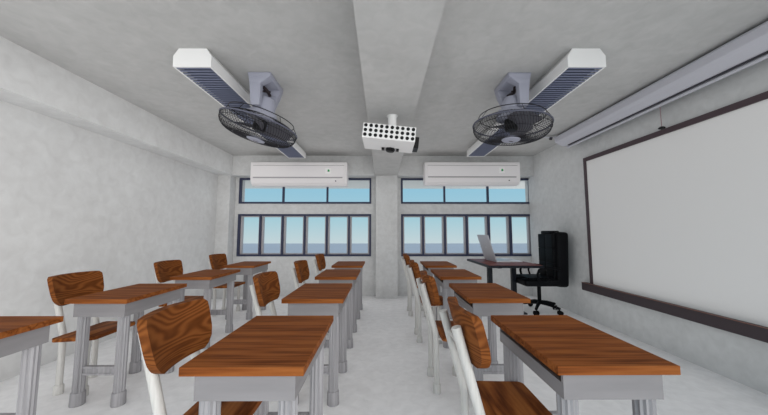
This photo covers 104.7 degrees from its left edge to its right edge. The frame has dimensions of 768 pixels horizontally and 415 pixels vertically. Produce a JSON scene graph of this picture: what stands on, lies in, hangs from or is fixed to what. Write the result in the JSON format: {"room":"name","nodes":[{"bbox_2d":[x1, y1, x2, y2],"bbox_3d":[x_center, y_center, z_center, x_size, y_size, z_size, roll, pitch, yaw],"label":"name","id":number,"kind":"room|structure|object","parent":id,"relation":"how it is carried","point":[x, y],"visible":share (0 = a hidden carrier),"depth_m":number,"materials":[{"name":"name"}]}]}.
{"room":"classroom","nodes":[
{"label":"classroom","id":0,"kind":"room"},
{"bbox_2d":[0,100,217,381],"bbox_3d":[-3.262,0.076,2.355,0.240,2.686,7.350,0,-5,0],"label":"wall","id":1,"kind":"structure","parent":0,"point":[73,198],"depth_m":3.08,"materials":[{"name":"paint"}]},
{"bbox_2d":[0,36,234,176],"bbox_3d":[-3.005,-1.080,2.332,0.273,0.384,7.110,0,-5,0],"label":"ceiling beam","id":2,"kind":"structure","parent":1,"relation":"attached to","point":[29,81],"depth_m":2.94,"materials":[{"name":"paint"}]},
{"bbox_2d":[212,175,235,298],"bbox_3d":[-3.044,0.542,5.654,0.241,2.302,0.220,0,-5,0],"label":"trim","id":3,"kind":"structure","parent":1,"relation":"attached to","point":[226,186],"depth_m":5.60,"materials":[{"name":"paint"}]},
{"bbox_2d":[233,177,532,295],"bbox_3d":[-0.027,0.372,5.920,6.278,2.686,0.240,0,-5,0],"label":"wall","id":4,"kind":"structure","parent":0,"point":[283,265],"depth_m":5.76,"materials":[{"name":"paint"}]},
{"bbox_2d":[250,162,348,186],"bbox_3d":[-1.547,-0.609,5.498,1.740,0.430,0.300,0,-5,0],"label":"air conditioner","id":5,"kind":"object","parent":4,"relation":"attached to","point":[263,174],"visible":1,"depth_m":5.36,"materials":[{"name":"white plastic"}]},
{"bbox_2d":[236,214,370,255],"bbox_3d":[-1.553,0.542,5.818,2.603,0.820,0.143,0,-5,0],"label":"window","id":6,"kind":"structure","parent":4,"relation":"in","point":[240,229],"depth_m":5.79,"materials":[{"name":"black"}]},
{"bbox_2d":[238,178,370,203],"bbox_3d":[-1.553,-0.327,5.866,2.603,0.510,0.062,0,-5,0],"label":"window","id":7,"kind":"structure","parent":4,"relation":"in","point":[240,179],"depth_m":5.82,"materials":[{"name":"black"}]},
{"bbox_2d":[232,155,533,177],"bbox_3d":[-0.009,-0.794,5.785,5.765,0.384,0.220,0,-5,0],"label":"trim","id":8,"kind":"structure","parent":4,"relation":"attached to","point":[359,166],"depth_m":5.68,"materials":[{"name":"paint"}]},
{"bbox_2d":[245,180,524,188],"bbox_3d":[-0.152,-0.581,6.745,8.438,0.120,1.250,0,-5,0],"label":"trim","id":9,"kind":"structure","parent":4,"relation":"attached to","point":[352,184],"depth_m":7.17,"materials":[{"name":"grey paint"}]},
{"bbox_2d":[376,175,397,298],"bbox_3d":[0.050,0.544,5.675,0.410,2.302,0.220,0,-5,0],"label":"column","id":10,"kind":"structure","parent":4,"relation":"attached to","point":[386,185],"depth_m":5.56,"materials":[{"name":"paint"}]},
{"bbox_2d":[401,178,529,203],"bbox_3d":[1.628,-0.326,5.887,2.585,0.510,0.062,0,-5,0],"label":"window","id":11,"kind":"structure","parent":4,"relation":"in","point":[402,179],"depth_m":5.84,"materials":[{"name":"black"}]},
{"bbox_2d":[401,214,531,255],"bbox_3d":[1.628,0.544,5.840,2.585,0.820,0.143,0,-5,0],"label":"window","id":12,"kind":"structure","parent":4,"relation":"in","point":[509,241],"depth_m":5.82,"materials":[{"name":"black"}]},
{"bbox_2d":[423,162,519,185],"bbox_3d":[1.613,-0.617,5.521,1.730,0.420,0.300,0,-5,0],"label":"air conditioner","id":13,"kind":"object","parent":4,"relation":"attached to","point":[434,173],"visible":1,"depth_m":5.38,"materials":[{"name":"white plastic"}]},
{"bbox_2d":[0,0,767,155],"bbox_3d":[-0.123,-1.360,2.495,6.518,0.200,7.350,0,-5,0],"label":"ceiling","id":14,"kind":"structure","parent":0,"point":[125,48],"depth_m":2.39,"materials":[{"name":"paint"}]},
{"bbox_2d":[173,48,254,130],"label":"ceiling light","id":15,"kind":"object","parent":14,"relation":"attached to","point":[207,72],"depth_m":2.55,"materials":[{"name":"white metal"}]},
{"bbox_2d":[218,72,297,147],"bbox_3d":[-1.192,-0.913,2.852,0.699,0.631,0.719,0,-5,0],"label":"ceiling fan","id":16,"kind":"object","parent":14,"relation":"hanging from","point":[266,93],"visible":1,"depth_m":2.76,"materials":[{"name":"grey metal"}]},
{"bbox_2d":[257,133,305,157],"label":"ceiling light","id":17,"kind":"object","parent":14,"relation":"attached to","point":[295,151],"depth_m":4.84,"materials":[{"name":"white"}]},
{"bbox_2d":[353,0,445,175],"bbox_3d":[0.066,-1.088,2.243,0.434,0.384,6.890,0,-5,0],"label":"ceiling beam","id":18,"kind":"structure","parent":14,"relation":"attached to","point":[396,38],"depth_m":1.80,"materials":[{"name":"paint"}]},
{"bbox_2d":[362,114,418,152],"bbox_3d":[0.066,-0.692,2.726,0.517,0.326,0.345,0,-5,0],"label":"projector","id":19,"kind":"object","parent":18,"relation":"hanging from","point":[390,138],"visible":1,"depth_m":2.56,"materials":[{"name":"white plastic"},{"name":"glass"}]},
{"bbox_2d":[382,147,398,152],"bbox_3d":[0.059,-0.545,2.798,0.165,0.045,0.092,0,-5,0],"label":"lens","id":20,"kind":"object","parent":19,"relation":"attached to","point":[388,149],"depth_m":2.77,"materials":[{"name":"black glass"}]},
{"bbox_2d":[467,123,509,156],"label":"ceiling light","id":21,"kind":"object","parent":14,"relation":"attached to","point":[478,149],"depth_m":4.66,"materials":[{"name":"white metal"}]},
{"bbox_2d":[472,72,553,145],"bbox_3d":[1.224,-0.929,2.860,0.718,0.598,0.719,0,-5,0],"label":"ceiling fan","id":22,"kind":"object","parent":14,"relation":"hanging from","point":[512,93],"visible":1,"depth_m":2.76,"materials":[{"name":"grey metal"}]},
{"bbox_2d":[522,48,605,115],"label":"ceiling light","id":23,"kind":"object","parent":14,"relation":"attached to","point":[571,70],"depth_m":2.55,"materials":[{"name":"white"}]},
{"bbox_2d":[542,21,767,147],"bbox_3d":[2.650,-1.046,2.412,0.492,0.440,4.200,0,-5,0],"label":"projection screen","id":24,"kind":"object","parent":14,"relation":"attached to","point":[750,48],"visible":0.93,"depth_m":2.65,"materials":[{"name":"grey metal"}]},
{"bbox_2d":[0,296,767,414],"bbox_3d":[-0.123,1.516,2.257,6.518,0.200,7.350,0,-5,0],"label":"floor","id":25,"kind":"structure","parent":0,"point":[386,374],"depth_m":2.40,"materials":[{"name":"concrete"}]},
{"bbox_2d":[0,316,63,414],"bbox_3d":[-2.034,0.963,1.324,0.438,0.750,0.650,0,-5,0],"label":"student desk","id":26,"kind":"object","parent":25,"relation":"on","point":[26,334],"visible":1,"depth_m":1.56,"materials":[{"name":"brown wood"}]},
{"bbox_2d":[47,271,134,395],"bbox_3d":[-2.382,0.981,2.385,0.436,0.889,0.440,0,-5,0],"label":"chair","id":27,"kind":"object","parent":25,"relation":"on","point":[61,287],"visible":0.77,"depth_m":2.31,"materials":[{"name":"brown wood"}]},
{"bbox_2d":[64,283,186,407],"bbox_3d":[-2.042,1.050,2.387,0.438,0.750,0.650,0,-5,0],"label":"student desk","id":28,"kind":"object","parent":25,"relation":"on","point":[123,302],"visible":0.85,"depth_m":2.12,"materials":[{"name":"paint"}]},
{"bbox_2d":[154,260,203,307],"bbox_3d":[-2.389,1.067,3.423,0.436,0.889,0.440,0,-5,0],"label":"chair","id":29,"kind":"object","parent":25,"relation":"on","point":[163,270],"visible":0.46,"depth_m":3.45,"materials":[{"name":"paint"}]},
{"bbox_2d":[137,299,261,414],"bbox_3d":[-0.796,0.890,1.294,0.436,0.889,0.440,0,-5,0],"label":"chair","id":30,"kind":"object","parent":25,"relation":"on","point":[168,334],"visible":0.77,"depth_m":1.29,"materials":[{"name":"paint"}]},
{"bbox_2d":[170,269,240,348],"bbox_3d":[-2.049,1.136,3.424,0.438,0.750,0.650,0,-5,0],"label":"student desk","id":31,"kind":"object","parent":25,"relation":"on","point":[207,279],"visible":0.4,"depth_m":3.33,"materials":[{"name":"paint"}]},
{"bbox_2d":[208,254,244,316],"bbox_3d":[-2.396,1.153,4.465,0.436,0.889,0.440,0,-5,0],"label":"chair","id":32,"kind":"object","parent":25,"relation":"on","point":[216,261],"visible":0.67,"depth_m":4.50,"materials":[{"name":"paint"}]},
{"bbox_2d":[223,261,270,319],"bbox_3d":[-2.056,1.223,4.467,0.438,0.750,0.650,0,-5,0],"label":"student desk","id":33,"kind":"object","parent":25,"relation":"on","point":[248,268],"visible":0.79,"depth_m":4.21,"materials":[{"name":"paint"}]},
{"bbox_2d":[179,316,333,414],"bbox_3d":[-0.504,0.963,1.335,0.438,0.750,0.650,0,-5,0],"label":"student desk","id":34,"kind":"object","parent":25,"relation":"on","point":[266,359],"visible":0.98,"depth_m":1.11,"materials":[{"name":"paint"}]},
{"bbox_2d":[250,271,279,315],"bbox_3d":[-0.820,0.978,2.356,0.436,0.889,0.440,0,-5,0],"label":"chair","id":35,"kind":"object","parent":25,"relation":"on","point":[265,289],"visible":0.41,"depth_m":2.37,"materials":[{"name":"paint"}]},
{"bbox_2d":[291,260,327,335],"bbox_3d":[-0.827,1.064,3.393,0.436,0.889,0.440,0,-5,0],"label":"chair","id":36,"kind":"object","parent":25,"relation":"on","point":[301,266],"visible":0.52,"depth_m":3.40,"materials":[{"name":"paint"}]},
{"bbox_2d":[281,283,351,406],"bbox_3d":[-0.512,1.051,2.397,0.438,0.750,0.650,0,-5,0],"label":"student desk","id":37,"kind":"object","parent":25,"relation":"on","point":[310,299],"visible":0.63,"depth_m":2.13,"materials":[{"name":"paint"}]},
{"bbox_2d":[313,254,325,282],"bbox_3d":[-0.835,1.150,4.436,0.436,0.889,0.440,0,-5,0],"label":"chair","id":38,"kind":"object","parent":25,"relation":"on","point":[320,259],"visible":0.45,"depth_m":4.36,"materials":[{"name":"paint"}]},
{"bbox_2d":[315,269,359,348],"bbox_3d":[-0.519,1.137,3.434,0.438,0.750,0.650,0,-5,0],"label":"student desk","id":39,"kind":"object","parent":25,"relation":"on","point":[328,275],"visible":0.48,"depth_m":3.17,"materials":[{"name":"paint"}]},
{"bbox_2d":[331,261,364,319],"bbox_3d":[-0.526,1.224,4.477,0.438,0.750,0.650,0,-5,0],"label":"student desk","id":40,"kind":"object","parent":25,"relation":"on","point":[340,264],"visible":0.45,"depth_m":4.21,"materials":[{"name":"paint"}]},
{"bbox_2d":[401,253,425,316],"bbox_3d":[0.484,1.154,4.484,0.436,0.889,0.440,0,-5,0],"label":"chair","id":41,"kind":"object","parent":25,"relation":"on","point":[405,261],"visible":0.59,"depth_m":4.37,"materials":[{"name":"paint"}]},
{"bbox_2d":[406,260,442,343],"bbox_3d":[0.491,1.068,3.442,0.436,0.889,0.440,0,-5,0],"label":"chair","id":42,"kind":"object","parent":25,"relation":"on","point":[413,269],"visible":0.77,"depth_m":3.33,"materials":[{"name":"paint"}]},
{"bbox_2d":[416,270,456,394],"bbox_3d":[0.498,0.982,2.405,0.436,0.889,0.440,0,-5,0],"label":"chair","id":43,"kind":"object","parent":25,"relation":"on","point":[428,290],"visible":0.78,"depth_m":2.30,"materials":[{"name":"paint"}]},
{"bbox_2d":[420,261,456,318],"bbox_3d":[0.811,1.224,4.486,0.438,0.750,0.650,0,-5,0],"label":"student desk","id":44,"kind":"object","parent":25,"relation":"on","point":[427,265],"visible":0.28,"depth_m":4.22,"materials":[{"name":"paint"}]},
{"bbox_2d":[431,269,481,348],"bbox_3d":[0.818,1.138,3.443,0.438,0.750,0.650,0,-5,0],"label":"student desk","id":45,"kind":"object","parent":25,"relation":"on","point":[443,277],"visible":0.24,"depth_m":3.18,"materials":[{"name":"paint"}]},
{"bbox_2d":[449,283,530,383],"bbox_3d":[0.825,1.052,2.406,0.438,0.750,0.650,0,-5,0],"label":"student desk","id":46,"kind":"object","parent":25,"relation":"on","point":[480,299],"visible":0.41,"depth_m":2.15,"materials":[{"name":"paint"}]},
{"bbox_2d":[439,296,551,414],"bbox_3d":[0.505,0.894,1.342,0.436,0.889,0.440,0,-5,0],"label":"chair","id":47,"kind":"object","parent":25,"relation":"on","point":[467,341],"visible":1,"depth_m":1.31,"materials":[{"name":"paint"}]},
{"bbox_2d":[467,259,543,314],"bbox_3d":[1.883,1.244,4.726,0.790,0.750,1.096,0,-5,0],"label":"desk","id":48,"kind":"object","parent":25,"relation":"on","point":[489,264],"visible":0.59,"depth_m":4.63,"materials":[{"name":"black"}]},
{"bbox_2d":[477,235,522,261],"bbox_3d":[1.905,0.668,4.925,0.543,0.428,0.520,0,-5,0],"label":"laptop","id":49,"kind":"object","parent":48,"relation":"on","point":[484,240],"visible":1,"depth_m":4.87,"materials":[{"name":"grey metal"}]},
{"bbox_2d":[516,231,568,314],"bbox_3d":[2.438,0.991,4.676,0.691,1.244,0.639,0,-5,0],"label":"office chair","id":50,"kind":"object","parent":25,"relation":"on","point":[553,245],"visible":0.89,"depth_m":4.45,"materials":[{"name":"black leather"}]},
{"bbox_2d":[516,274,554,278],"bbox_3d":[2.358,1.089,4.642,0.410,0.035,0.440,0,-5,0],"label":"seat cushion","id":51,"kind":"object","parent":50,"relation":"on","point":[525,276],"depth_m":4.57,"materials":[{"name":"black leather"}]},
{"bbox_2d":[538,234,544,247],"bbox_3d":[2.571,0.539,4.787,0.062,0.225,0.205,0,-5,0],"label":"cushion","id":52,"kind":"object","parent":50,"relation":"on","point":[541,237],"depth_m":4.78,"materials":[{"name":"black leather"}]},
{"bbox_2d":[538,247,545,261],"bbox_3d":[2.571,0.758,4.769,0.062,0.225,0.205,0,-5,0],"label":"cushion","id":53,"kind":"object","parent":50,"relation":"on","point":[542,250],"depth_m":4.74,"materials":[{"name":"black leather"}]},
{"bbox_2d":[539,261,545,275],"bbox_3d":[2.571,0.978,4.750,0.062,0.225,0.205,0,-5,0],"label":"cushion","id":54,"kind":"object","parent":50,"relation":"on","point":[543,272],"depth_m":4.72,"materials":[{"name":"black leather"}]},
{"bbox_2d":[545,234,555,248],"bbox_3d":[2.573,0.522,4.582,0.062,0.225,0.215,0,-5,0],"label":"cushion","id":55,"kind":"object","parent":50,"relation":"on","point":[550,239],"depth_m":4.52,"materials":[{"name":"black leather"}]},
{"bbox_2d":[545,248,555,263],"bbox_3d":[2.573,0.742,4.564,0.062,0.225,0.215,0,-5,0],"label":"cushion","id":56,"kind":"object","parent":50,"relation":"on","point":[550,253],"depth_m":4.52,"materials":[{"name":"black leather"}]},
{"bbox_2d":[546,262,555,277],"bbox_3d":[2.573,0.961,4.546,0.062,0.225,0.215,0,-5,0],"label":"cushion","id":57,"kind":"object","parent":50,"relation":"on","point":[551,273],"depth_m":4.49,"materials":[{"name":"black leather"}]},
{"bbox_2d":[491,315,680,414],"bbox_3d":[0.832,0.964,1.344,0.438,0.750,0.650,0,-5,0],"label":"student desk","id":58,"kind":"object","parent":25,"relation":"on","point":[578,360],"visible":0.93,"depth_m":1.12,"materials":[{"name":"paint"}]},
{"bbox_2d":[513,339,560,377],"bbox_3d":[0.832,0.713,1.365,0.336,0.012,0.556,0,-5,0],"label":"shelf","id":59,"kind":"object","parent":58,"relation":"attached to","point":[515,351],"depth_m":1.33,"materials":[{"name":"paint"}]},
{"bbox_2d":[528,58,767,394],"bbox_3d":[3.017,0.070,2.277,0.240,2.686,7.110,0,-5,0],"label":"wall","id":60,"kind":"structure","parent":0,"point":[556,187],"depth_m":3.43,"materials":[{"name":"grey paint"}]},
{"bbox_2d":[582,91,767,342],"bbox_3d":[2.858,0.068,2.246,0.077,1.865,4.080,0,-5,0],"label":"whiteboard","id":61,"kind":"object","parent":60,"relation":"attached to","point":[677,215],"visible":1,"depth_m":2.77,"materials":[{"name":"white plastic"}]},
{"bbox_2d":[582,282,767,342],"bbox_3d":[2.858,0.943,2.174,0.077,0.109,4.080,0,-5,0],"label":"tray","id":62,"kind":"object","parent":61,"relation":"on","point":[749,328],"depth_m":2.75,"materials":[{"name":"brown"}]},
{"label":"outside","id":63,"kind":"structure","parent":0,"visible":0},
{"bbox_2d":[243,243,526,252],"bbox_3d":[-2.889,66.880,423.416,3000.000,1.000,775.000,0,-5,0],"label":"sea","id":64,"kind":"structure","parent":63,"point":[247,247],"depth_m":562.14,"materials":[{"name":"liquid"}]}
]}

